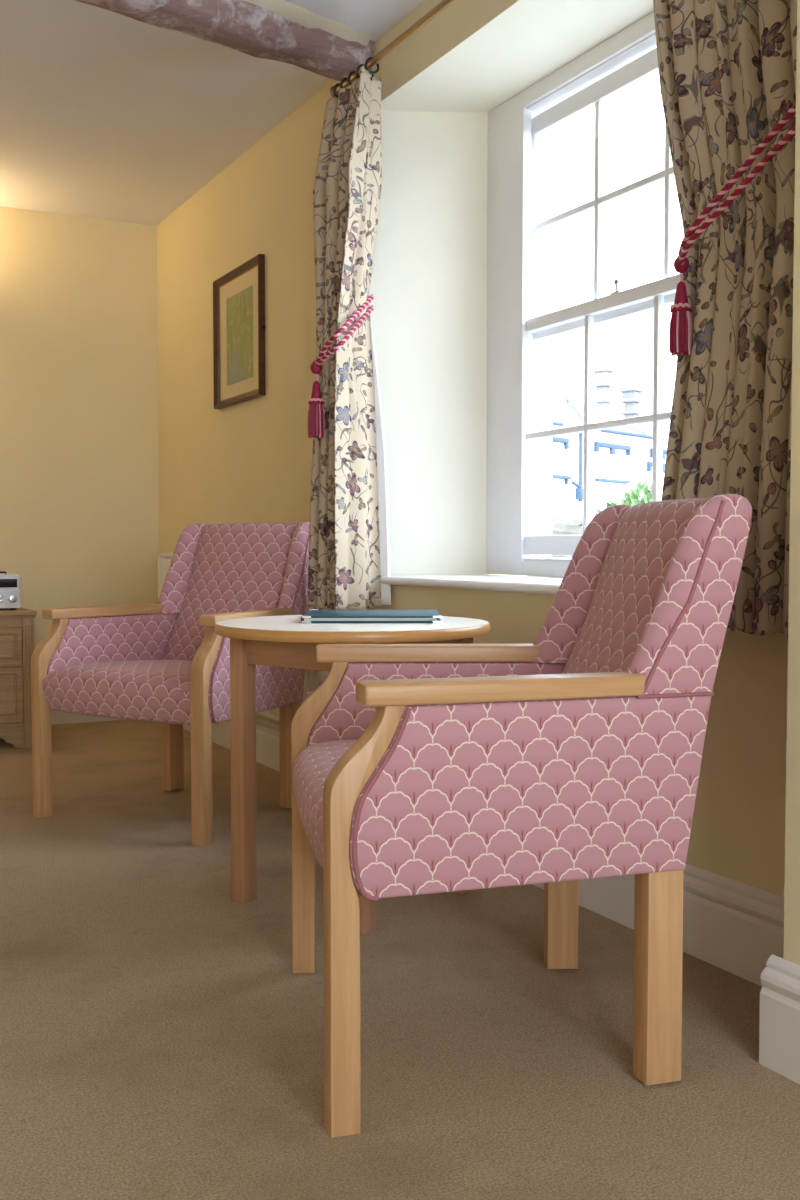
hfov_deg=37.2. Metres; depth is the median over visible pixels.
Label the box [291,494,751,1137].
armchair
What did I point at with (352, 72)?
curtain ring
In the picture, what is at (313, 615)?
document folder
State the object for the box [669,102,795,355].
tieback
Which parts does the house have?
hood mould, hood mould, hood mould, hood mould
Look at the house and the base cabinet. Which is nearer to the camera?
the base cabinet
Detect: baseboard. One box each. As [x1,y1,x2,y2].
[51,709,126,724]
[183,714,783,986]
[759,954,799,1083]
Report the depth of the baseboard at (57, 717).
5.75 m
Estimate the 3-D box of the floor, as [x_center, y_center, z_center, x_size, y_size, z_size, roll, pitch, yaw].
[-1.058,0.868,1.303,5.100,0.150,8.820,-1,3,-28]
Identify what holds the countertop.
on the base cabinet
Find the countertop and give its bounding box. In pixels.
[0,607,37,618]
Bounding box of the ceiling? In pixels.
[0,0,424,225]
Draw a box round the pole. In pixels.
[330,0,455,96]
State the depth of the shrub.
11.93 m
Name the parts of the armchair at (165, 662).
leg, armrest, panel, seat, leg, leg, backrest, armrest, panel, leg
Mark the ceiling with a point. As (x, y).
(105, 114)
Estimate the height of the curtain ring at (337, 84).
0.067 m
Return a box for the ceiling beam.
[74,0,374,80]
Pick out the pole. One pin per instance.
(443, 4)
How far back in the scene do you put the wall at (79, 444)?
5.72 m
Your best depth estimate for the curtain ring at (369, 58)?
3.46 m
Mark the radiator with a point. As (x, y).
(313, 679)
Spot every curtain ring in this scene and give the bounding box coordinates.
[333,83,339,97]
[348,71,354,84]
[356,64,363,77]
[365,57,378,80]
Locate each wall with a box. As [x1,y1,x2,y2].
[0,206,158,647]
[157,0,787,897]
[531,516,582,577]
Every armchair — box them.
[31,522,309,845]
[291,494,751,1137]
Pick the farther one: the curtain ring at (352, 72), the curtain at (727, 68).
the curtain ring at (352, 72)
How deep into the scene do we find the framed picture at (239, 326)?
4.84 m
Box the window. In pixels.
[381,11,679,594]
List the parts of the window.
sill, frame, sash, sash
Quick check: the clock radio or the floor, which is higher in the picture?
the clock radio
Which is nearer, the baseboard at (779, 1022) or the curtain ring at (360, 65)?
the baseboard at (779, 1022)
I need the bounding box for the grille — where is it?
[159,553,172,556]
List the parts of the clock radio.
knob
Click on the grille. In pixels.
(160, 554)
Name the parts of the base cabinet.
frieze rail, drawer, drawer, corner post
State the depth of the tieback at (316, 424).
3.59 m
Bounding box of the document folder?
[301,609,441,622]
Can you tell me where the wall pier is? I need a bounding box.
[783,0,799,964]
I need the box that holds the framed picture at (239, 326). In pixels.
[213,254,265,408]
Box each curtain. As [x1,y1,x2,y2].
[307,66,390,609]
[653,0,796,636]
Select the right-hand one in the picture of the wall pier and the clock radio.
the wall pier
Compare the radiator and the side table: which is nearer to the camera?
the side table
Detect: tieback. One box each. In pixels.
[308,294,373,437]
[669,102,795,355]
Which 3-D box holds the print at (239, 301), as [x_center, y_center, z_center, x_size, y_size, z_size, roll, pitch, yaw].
[-0.653,-1.071,4.846,0.001,0.360,0.310,-1,3,-28]
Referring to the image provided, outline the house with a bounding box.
[552,359,669,518]
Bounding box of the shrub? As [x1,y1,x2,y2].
[592,477,662,518]
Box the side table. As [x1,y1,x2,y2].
[215,615,489,934]
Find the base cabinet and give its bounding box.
[0,607,37,747]
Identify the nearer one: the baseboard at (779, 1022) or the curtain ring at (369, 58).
the baseboard at (779, 1022)
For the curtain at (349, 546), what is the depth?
3.60 m
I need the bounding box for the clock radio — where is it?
[0,571,20,609]
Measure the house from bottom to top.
7.250 m
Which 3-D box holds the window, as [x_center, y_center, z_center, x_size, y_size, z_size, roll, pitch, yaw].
[0.512,-0.776,3.146,0.540,1.500,1.830,-1,3,-28]
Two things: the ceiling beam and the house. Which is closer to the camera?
the ceiling beam
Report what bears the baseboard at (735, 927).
attached to the wall at (250, 461)
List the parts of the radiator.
rail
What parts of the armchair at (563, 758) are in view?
leg, seat, leg, armrest, panel, armrest, panel, leg, backrest, leg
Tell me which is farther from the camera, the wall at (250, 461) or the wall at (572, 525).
the wall at (572, 525)
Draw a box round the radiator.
[158,553,329,733]
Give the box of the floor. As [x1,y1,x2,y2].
[0,719,799,1199]
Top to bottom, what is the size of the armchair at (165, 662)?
0.934 m
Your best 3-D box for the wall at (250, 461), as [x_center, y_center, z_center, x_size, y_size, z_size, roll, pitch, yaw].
[0.047,-0.547,4.085,0.500,2.430,4.415,-1,3,-28]
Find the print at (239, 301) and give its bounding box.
[226,285,252,385]

